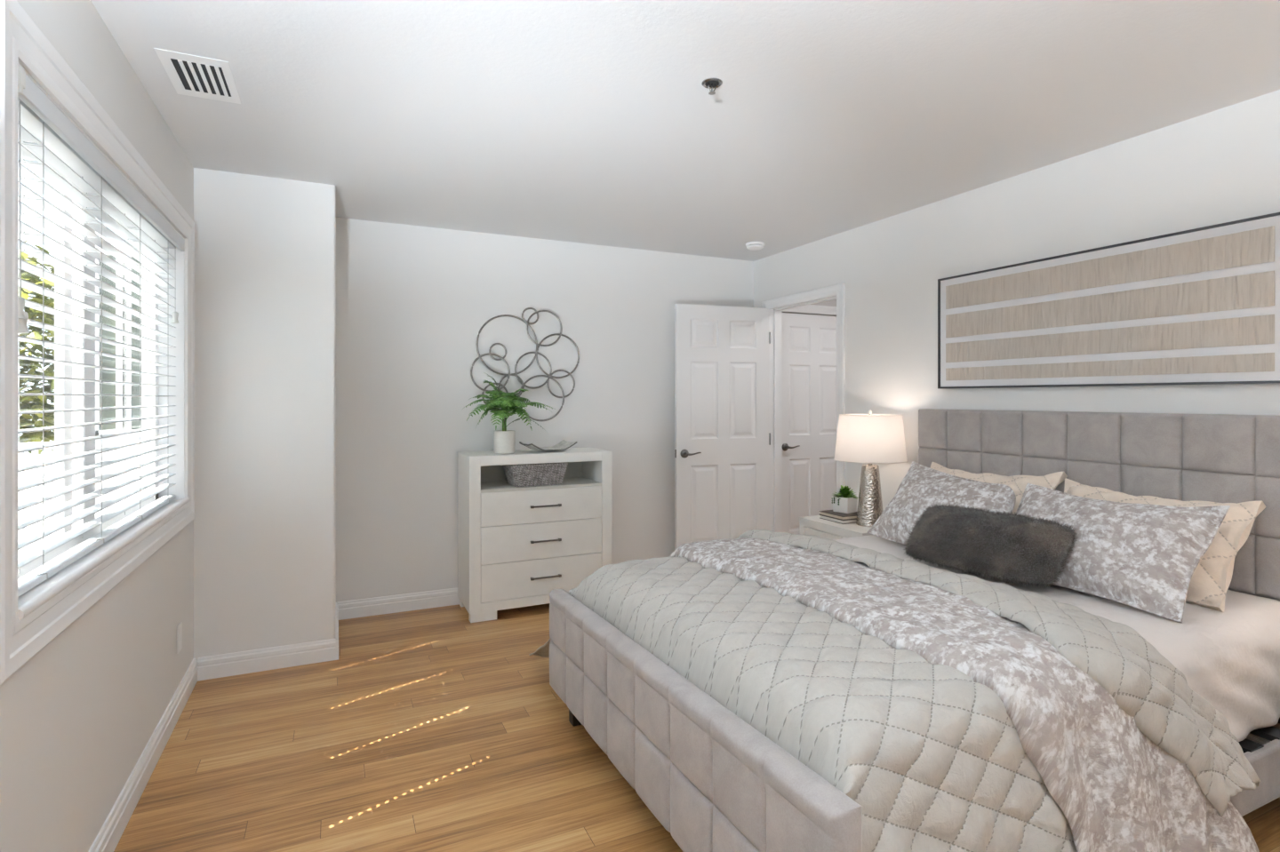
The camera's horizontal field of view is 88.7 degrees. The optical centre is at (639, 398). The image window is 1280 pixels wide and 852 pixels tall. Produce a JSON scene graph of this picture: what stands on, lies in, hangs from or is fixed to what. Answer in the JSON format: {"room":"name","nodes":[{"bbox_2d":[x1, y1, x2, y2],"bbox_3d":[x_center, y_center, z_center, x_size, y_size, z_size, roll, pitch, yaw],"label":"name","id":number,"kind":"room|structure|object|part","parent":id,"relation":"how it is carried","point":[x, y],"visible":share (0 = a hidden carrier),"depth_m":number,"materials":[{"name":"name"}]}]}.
{"room":"bedroom","nodes":[
{"label":"bedroom","id":0,"kind":"room"},
{"bbox_2d":[0,0,193,851],"bbox_3d":[-1.028,0.124,0.585,0.150,2.440,7.128,0,0,-25],"label":"wall","id":1,"kind":"structure","parent":0,"point":[77,718],"depth_m":1.85,"materials":[{"name":"white paint"}]},
{"bbox_2d":[0,0,194,685],"bbox_3d":[-1.729,-0.128,2.119,0.172,1.377,1.928,0,0,-25],"label":"window","id":2,"kind":"structure","parent":1,"relation":"in","point":[29,621],"depth_m":1.93,"materials":[{"name":"white paint"}]},
{"bbox_3d":[-1.780,-0.128,2.095,0.050,1.157,1.708,0,0,-25],"label":"sash frame","id":3,"kind":"part","parent":2,"relation":"part of","materials":[{"name":"white paint"}]},
{"bbox_2d":[17,64,184,597],"bbox_3d":[-1.710,-0.130,2.128,0.105,1.150,1.704,0,0,-25],"label":"window blind","id":4,"kind":"object","parent":2,"relation":"attached to","point":[59,143],"visible":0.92,"depth_m":1.87,"materials":[{"name":"white plastic"}]},
{"bbox_3d":[-1.370,-0.425,1.445,0.002,0.462,0.018,0,0,-25],"label":"pull cord","id":5,"kind":"part","parent":4,"relation":"part of","materials":[{"name":"grey plastic"}]},
{"bbox_3d":[-1.463,-0.112,1.581,0.048,1.107,0.022,0,0,-25],"label":"ladder cord","id":6,"kind":"part","parent":4,"relation":"part of","materials":[{"name":"white fabric"}]},
{"bbox_3d":[-1.645,-0.112,1.972,0.048,1.107,0.022,0,0,-25],"label":"ladder cord","id":7,"kind":"part","parent":4,"relation":"part of","materials":[{"name":"white fabric"}]},
{"bbox_3d":[-1.728,-0.682,2.119,0.065,0.043,1.700,0,0,-25],"label":"head rail","id":8,"kind":"part","parent":4,"relation":"part of","materials":[{"name":"white plastic"}]},
{"bbox_3d":[-1.716,0.436,2.122,0.043,0.017,1.689,0,0,-25],"label":"rail","id":9,"kind":"part","parent":4,"relation":"part of","materials":[{"name":"white plastic"}]},
{"bbox_3d":[-1.828,-0.112,2.365,0.048,1.107,0.022,0,0,-25],"label":"ladder cord","id":10,"kind":"part","parent":4,"relation":"part of","materials":[{"name":"white fabric"}]},
{"bbox_3d":[-2.010,-0.112,2.757,0.048,1.107,0.022,0,0,-25],"label":"ladder cord","id":11,"kind":"part","parent":4,"relation":"part of","materials":[{"name":"white fabric"}]},
{"bbox_2d":[88,658,197,851],"bbox_3d":[-0.783,1.291,0.254,0.016,0.106,6.320,0,0,-25],"label":"baseboard","id":12,"kind":"structure","parent":1,"relation":"attached to","point":[109,836],"depth_m":2.25,"materials":[{"name":"white paint"}]},
{"bbox_2d":[176,622,182,654],"bbox_3d":[-1.979,1.030,2.816,0.007,0.117,0.070,0,0,-25],"label":"wall outlet","id":13,"kind":"object","parent":1,"relation":"attached to","point":[180,627],"visible":1,"depth_m":2.80,"materials":[{"name":"white plastic"}]},
{"bbox_2d":[193,168,335,661],"bbox_3d":[-2.004,0.124,3.550,0.641,2.500,0.688,0,0,-25],"label":"wall column","id":14,"kind":"structure","parent":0,"point":[264,521],"depth_m":3.23,"materials":[{"name":"white paint"}]},
{"bbox_2d":[197,639,335,681],"bbox_3d":[-1.834,1.291,3.241,0.595,0.106,0.016,0,0,-25],"label":"baseboard","id":15,"kind":"structure","parent":14,"relation":"attached to","point":[215,667],"depth_m":3.23,"materials":[{"name":"white paint"}]},
{"bbox_2d":[335,217,753,602],"bbox_3d":[-0.721,0.124,4.575,3.772,2.440,0.150,0,0,-25],"label":"wall","id":16,"kind":"structure","parent":0,"point":[412,303],"depth_m":4.31,"materials":[{"name":"white paint"}]},
{"bbox_2d":[335,602,338,660],"bbox_3d":[-1.696,1.291,3.668,0.016,0.106,0.674,0,0,-25],"label":"baseboard","id":17,"kind":"structure","parent":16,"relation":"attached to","point":[336,605],"depth_m":3.48,"materials":[{"name":"white paint"}]},
{"bbox_2d":[336,587,459,620],"bbox_3d":[-0.463,1.291,4.604,3.041,0.106,0.016,0,0,-25],"label":"baseboard","id":18,"kind":"structure","parent":16,"relation":"attached to","point":[361,608],"depth_m":4.10,"materials":[{"name":"white paint"}]},
{"bbox_2d":[470,307,579,421],"bbox_3d":[-0.769,-0.228,4.450,0.761,0.778,0.036,0,0,-25],"label":"wall art","id":19,"kind":"object","parent":16,"relation":"attached to","point":[549,376],"visible":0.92,"depth_m":4.45,"materials":[{"name":"grey metal"}]},
{"bbox_2d":[674,304,770,550],"bbox_3d":[0.632,0.321,4.959,0.776,2.030,0.149,0,0,-18],"label":"door","id":20,"kind":"structure","parent":16,"relation":"in","point":[723,436],"depth_m":4.93,"materials":[{"name":"white paint"}]},
{"bbox_3d":[0.375,0.411,4.828,0.144,0.064,0.057,0,0,-18],"label":"handle","id":21,"kind":"part","parent":20,"relation":"part of","materials":[{"name":"silver metal"}]},
{"bbox_2d":[90,0,1279,261],"bbox_3d":[1.275,-1.166,1.573,5.161,0.140,7.278,0,0,-25],"label":"ceiling","id":22,"kind":"structure","parent":0,"point":[589,122],"depth_m":2.38,"materials":[{"name":"white paint"}]},
{"bbox_2d":[153,48,241,103],"bbox_3d":[-1.502,-1.095,2.245,0.198,0.002,0.338,0,0,-25],"label":"ceiling vent","id":23,"kind":"object","parent":22,"relation":"in","point":[189,75],"visible":1,"depth_m":2.23,"materials":[{"name":"grey metal"}]},
{"bbox_2d":[701,77,722,95],"bbox_3d":[0.250,-1.077,2.276,0.072,0.037,0.072,0,0,-25],"label":"sprinkler","id":24,"kind":"object","parent":22,"relation":"attached to","point":[713,83],"visible":1,"depth_m":2.27,"materials":[{"name":"silver metal"}]},
{"bbox_3d":[0.250,-1.077,2.276,0.033,0.033,0.006,0,0,-25],"label":"arm","id":25,"kind":"part","parent":24,"relation":"part of","materials":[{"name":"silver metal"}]},
{"bbox_2d":[745,241,764,250],"bbox_3d":[0.817,-1.075,4.647,0.132,0.041,0.132,0,0,-25],"label":"smoke detector","id":26,"kind":"object","parent":22,"relation":"attached to","point":[752,245],"visible":1,"depth_m":4.61,"materials":[{"name":"white plastic"}]},
{"bbox_2d":[113,603,1279,851],"bbox_3d":[1.275,1.404,1.573,5.161,0.120,7.278,0,0,-25],"label":"floor","id":27,"kind":"structure","parent":0,"point":[433,730],"depth_m":2.44,"materials":[{"name":"brown wood"}]},
{"bbox_2d":[457,447,611,623],"bbox_3d":[-0.676,0.846,4.256,0.918,0.994,0.422,0,0,-25],"label":"dresser","id":28,"kind":"object","parent":27,"relation":"on","point":[516,546],"visible":0.93,"depth_m":4.08,"materials":[{"name":"beige paint"}]},
{"bbox_2d":[461,372,558,454],"bbox_3d":[-0.818,0.095,4.119,0.578,0.507,0.399,0,0,-25],"label":"potted fern","id":29,"kind":"object","parent":28,"relation":"on","point":[504,440],"visible":1,"depth_m":4.08,"materials":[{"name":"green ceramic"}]},
{"bbox_2d":[493,430,515,454],"bbox_3d":[-0.857,0.278,4.140,0.134,0.141,0.134,0,0,-25],"label":"pot","id":30,"kind":"object","parent":29,"relation":"attached to","point":[504,441],"depth_m":4.08,"materials":[{"name":"beige ceramic"}]},
{"bbox_2d":[502,462,567,487],"bbox_3d":[-0.682,0.483,4.226,0.379,0.138,0.278,0,0,-25],"label":"wicker basket","id":31,"kind":"object","parent":28,"relation":"on","point":[544,474],"visible":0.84,"depth_m":4.12,"materials":[{"name":"grey wicker"}]},
{"bbox_2d":[480,462,601,493],"bbox_3d":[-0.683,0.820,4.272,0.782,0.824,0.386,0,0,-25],"label":"shelf","id":32,"kind":"object","parent":28,"relation":"attached to","point":[580,477],"depth_m":4.26,"materials":[{"name":"grey wood"}]},
{"bbox_3d":[-0.672,1.118,4.248,0.778,0.223,0.338,0,0,-25],"label":"drawer","id":33,"kind":"part","parent":28,"relation":"part of","materials":[{"name":"beige paint"}]},
{"bbox_3d":[-0.672,0.891,4.248,0.778,0.224,0.338,0,0,-25],"label":"drawer","id":34,"kind":"part","parent":28,"relation":"part of","materials":[{"name":"beige paint"}]},
{"bbox_3d":[-0.672,0.674,4.248,0.778,0.204,0.338,0,0,-25],"label":"drawer","id":35,"kind":"part","parent":28,"relation":"part of","materials":[{"name":"beige paint"}]},
{"bbox_3d":[-0.587,1.116,4.083,0.196,0.015,0.034,0,0,-25],"label":"drawer handle","id":36,"kind":"part","parent":28,"relation":"part of","materials":[{"name":"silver metal"}]},
{"bbox_3d":[-0.587,0.889,4.083,0.196,0.015,0.034,0,0,-25],"label":"drawer handle","id":37,"kind":"part","parent":28,"relation":"part of","materials":[{"name":"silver metal"}]},
{"bbox_3d":[-0.587,0.672,4.083,0.196,0.015,0.034,0,0,-25],"label":"drawer handle","id":38,"kind":"part","parent":28,"relation":"part of","materials":[{"name":"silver metal"}]},
{"bbox_2d":[519,440,576,451],"bbox_3d":[-0.600,0.312,4.287,0.327,0.059,0.197,0,0,-33],"label":"tray","id":39,"kind":"object","parent":28,"relation":"on","point":[563,445],"visible":1,"depth_m":4.28,"materials":[{"name":"grey"}]},
{"bbox_2d":[799,515,872,540],"bbox_3d":[1.278,1.039,3.882,0.459,0.610,0.533,0,0,-25],"label":"nightstand","id":40,"kind":"object","parent":27,"relation":"on","point":[813,525],"visible":0.08,"depth_m":3.82,"materials":[{"name":"white wood"}]},
{"bbox_3d":[1.264,0.902,3.876,0.370,0.231,0.437,0,0,-25],"label":"drawer","id":41,"kind":"part","parent":40,"relation":"part of","materials":[{"name":"white wood"}]},
{"bbox_2d":[819,514,856,524],"bbox_3d":[1.225,0.723,3.941,0.192,0.022,0.205,0,0,-25],"label":"closed book","id":42,"kind":"object","parent":40,"relation":"on","point":[845,522],"visible":0.32,"depth_m":3.85,"materials":[{"name":"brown paper"}]},
{"bbox_2d":[818,510,856,520],"bbox_3d":[1.226,0.700,3.944,0.196,0.022,0.210,0,0,-25],"label":"closed book","id":43,"kind":"object","parent":42,"relation":"on","point":[843,516],"visible":0.61,"depth_m":3.89,"materials":[{"name":"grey paper"}]},
{"bbox_2d":[831,485,857,513],"bbox_3d":[1.241,0.609,3.965,0.167,0.160,0.157,0,0,-25],"label":"potted succulent","id":44,"kind":"object","parent":43,"relation":"on","point":[845,502],"visible":1,"depth_m":3.93,"materials":[{"name":"white ceramic"}]},
{"bbox_2d":[832,496,857,513],"bbox_3d":[1.240,0.642,3.962,0.106,0.093,0.106,0,0,-39],"label":"pot","id":45,"kind":"object","parent":44,"relation":"attached to","point":[841,504],"depth_m":3.93,"materials":[{"name":"white ceramic"}]},
{"bbox_2d":[833,409,907,527],"bbox_3d":[1.332,0.400,3.789,0.404,0.666,0.404,0,0,-25],"label":"table lamp","id":46,"kind":"object","parent":40,"relation":"on","point":[869,439],"visible":0.95,"depth_m":3.66,"materials":[{"name":"white fabric"}]},
{"bbox_3d":[1.332,0.358,3.789,0.404,0.004,0.404,0,0,-25],"label":"shade trim","id":47,"kind":"part","parent":46,"relation":"part of","materials":[{"name":"fabric"}]},
{"bbox_3d":[1.332,0.098,3.789,0.350,0.004,0.350,0,0,-25],"label":"shade trim","id":48,"kind":"part","parent":46,"relation":"part of","materials":[{"name":"fabric"}]},
{"bbox_3d":[1.332,0.228,3.789,0.398,0.260,0.398,0,0,-25],"label":"lamp shade","id":49,"kind":"part","parent":46,"relation":"part of","materials":[{"name":"fabric"}]},
{"bbox_2d":[549,408,1279,851],"bbox_3d":[0.981,0.702,2.448,2.232,1.282,1.723,0,0,-25],"label":"frame","id":50,"kind":"object","parent":27,"relation":"on","point":[712,780],"visible":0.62,"depth_m":2.25,"materials":[{"name":"grey fabric"}]},
{"bbox_3d":[-0.261,1.264,2.708,0.052,0.159,0.052,0,0,-25],"label":"leg","id":51,"kind":"part","parent":50,"relation":"part of","materials":[{"name":"black wood"}]},
{"bbox_3d":[0.018,0.990,1.993,0.073,0.438,1.711,0,0,-26],"label":"footboard","id":52,"kind":"part","parent":50,"relation":"part of","materials":[{"name":"grey fabric"}]},
{"bbox_2d":[833,535,1279,767],"bbox_3d":[1.004,0.866,2.463,1.977,0.356,1.575,0,0,-25],"label":"sheet","id":53,"kind":"object","parent":50,"relation":"on","point":[1230,659],"visible":0.11,"depth_m":2.03,"materials":[{"name":"white fabric"}]},
{"bbox_2d":[528,556,1077,851],"bbox_3d":[0.476,0.980,2.507,1.231,0.636,2.350,0,0,-25],"label":"quilted coverlet","id":54,"kind":"object","parent":53,"relation":"on","point":[856,709],"visible":0.43,"depth_m":1.53,"materials":[{"name":"beige fabric"}]},
{"bbox_2d":[867,461,1015,544],"bbox_3d":[1.373,0.514,2.970,0.310,0.384,0.682,0,0,-21],"label":"floral pillow","id":55,"kind":"object","parent":53,"relation":"on","point":[922,487],"visible":0.62,"depth_m":3.00,"materials":[{"name":"beige fabric"}]},
{"bbox_2d":[669,537,1259,851],"bbox_3d":[0.775,0.960,2.296,0.806,0.692,1.969,0,0,-38],"label":"duvet","id":56,"kind":"object","parent":53,"relation":"on","point":[1116,789],"visible":0.65,"depth_m":1.65,"materials":[{"name":"beige fabric"}]},
{"bbox_2d":[903,504,1078,588],"bbox_3d":[1.329,0.556,2.531,0.224,0.222,0.573,0,0,-34],"label":"cushion","id":57,"kind":"object","parent":53,"relation":"on","point":[1020,549],"visible":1,"depth_m":2.43,"materials":[{"name":"grey fur"}]},
{"bbox_2d":[735,529,1260,816],"bbox_3d":[1.085,0.851,2.500,0.731,0.523,1.842,0,0,-25],"label":"quilted blanket","id":58,"kind":"object","parent":53,"relation":"on","point":[1143,684],"visible":0.83,"depth_m":1.76,"materials":[{"name":"beige fabric"}]},
{"bbox_2d":[930,462,1067,514],"bbox_3d":[1.579,0.515,3.105,0.332,0.390,0.694,0,0,-25],"label":"sham pillow","id":59,"kind":"object","parent":53,"relation":"on","point":[1018,484],"visible":0.18,"depth_m":2.95,"materials":[{"name":"beige fabric"}]},
{"bbox_2d":[1015,483,1230,623],"bbox_3d":[1.645,0.521,2.384,0.302,0.342,0.692,0,0,-25],"label":"floral pillow","id":60,"kind":"object","parent":53,"relation":"on","point":[1145,557],"visible":0.74,"depth_m":2.20,"materials":[{"name":"beige fabric"}]},
{"bbox_2d":[1064,478,1266,612],"bbox_3d":[1.865,0.523,2.474,0.306,0.354,0.664,0,0,-25],"label":"sham pillow","id":61,"kind":"object","parent":53,"relation":"on","point":[1211,580],"visible":0.4,"depth_m":2.21,"materials":[{"name":"beige fabric"}]},
{"bbox_3d":[1.945,0.623,2.899,0.095,1.123,1.718,0,0,-25],"label":"headboard","id":62,"kind":"part","parent":50,"relation":"part of","materials":[{"name":"grey fabric"}]},
{"bbox_3d":[1.318,1.139,1.717,2.067,0.160,0.033,0,0,-25],"label":"rail","id":63,"kind":"part","parent":50,"relation":"part of","materials":[{"name":"grey fabric"}]},
{"bbox_2d":[781,299,836,316],"bbox_3d":[1.561,0.124,5.610,1.239,2.440,0.198,0,0,-25],"label":"wall","id":64,"kind":"structure","parent":0,"point":[831,303],"depth_m":5.51,"materials":[{"name":"grey paint"}]},
{"bbox_2d":[781,312,836,534],"bbox_3d":[1.464,0.321,5.457,0.745,2.030,0.092,0,0,-25],"label":"door","id":65,"kind":"structure","parent":64,"relation":"in","point":[808,341],"depth_m":5.44,"materials":[{"name":"white paint"}]},
{"bbox_3d":[1.228,0.399,5.328,0.144,0.064,0.057,0,0,-25],"label":"handle","id":66,"kind":"part","parent":65,"relation":"part of","materials":[{"name":"silver metal"}]},
{"bbox_2d":[781,304,836,315],"bbox_3d":[1.468,0.286,5.447,0.901,2.116,0.018,0,0,-25],"label":"trim","id":67,"kind":"structure","parent":64,"relation":"attached to","point":[808,308],"depth_m":5.43,"materials":[{"name":"white paint"}]},
{"bbox_2d":[753,89,1279,742],"bbox_3d":[2.437,0.124,2.113,0.120,2.440,6.978,0,0,-25],"label":"wall","id":68,"kind":"structure","parent":0,"point":[1222,165],"depth_m":3.16,"materials":[{"name":"white paint"}]},
{"bbox_2d":[762,282,845,532],"bbox_3d":[1.207,0.293,4.740,0.139,2.101,0.902,0,0,-25],"label":"trim","id":69,"kind":"structure","parent":68,"relation":"attached to","point":[837,292],"depth_m":5.07,"materials":[{"name":"white paint"}]},
{"bbox_2d":[937,212,1279,388],"bbox_3d":[1.968,-0.354,2.951,0.023,0.604,1.483,0,0,-25],"label":"framed picture","id":70,"kind":"object","parent":68,"relation":"attached to","point":[1201,306],"visible":1,"depth_m":2.76,"materials":[{"name":"grey"}]},
{"bbox_2d":[1246,735,1268,744],"bbox_3d":[2.595,1.291,1.612,0.016,0.106,5.935,0,0,-25],"label":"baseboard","id":71,"kind":"structure","parent":68,"relation":"attached to","point":[1250,738],"depth_m":2.38,"materials":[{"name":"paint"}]},
{"label":"outside","id":72,"kind":"structure","parent":0,"visible":0},
{"bbox_2d":[24,468,54,548],"bbox_3d":[-2.529,1.904,5.441,28.000,0.120,32.000,0,0,-25],"label":"ground","id":73,"kind":"structure","parent":72,"point":[27,474],"depth_m":12.19,"materials":[{"name":"white"}]},
{"bbox_2d":[17,240,54,455],"bbox_3d":[-7.542,0.010,7.719,2.342,3.675,2.430,0,0,-25],"label":"leafy tree","id":74,"kind":"object","parent":73,"relation":"on","point":[28,403],"visible":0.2,"depth_m":7.55,"materials":[{"name":"green plant"}]},
{"bbox_2d":[17,441,73,551],"bbox_3d":[-4.889,1.079,4.349,2.000,1.529,0.050,0,0,-25],"label":"railing","id":75,"kind":"object","parent":73,"relation":"on","point":[48,451],"visible":0.04,"depth_m":4.62,"materials":[{"name":"grey"}]},
{"bbox_2d":[72,200,141,525],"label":"window","id":76,"kind":"structure","parent":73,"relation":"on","point":[108,388],"depth_m":5.63,"materials":[{"name":"grey"}]},
{"bbox_3d":[-4.471,-0.476,5.669,0.390,1.600,0.010,0,0,-25],"label":"pane","id":77,"kind":"part","parent":76,"relation":"part of","materials":[{"name":"glass"}]}
]}

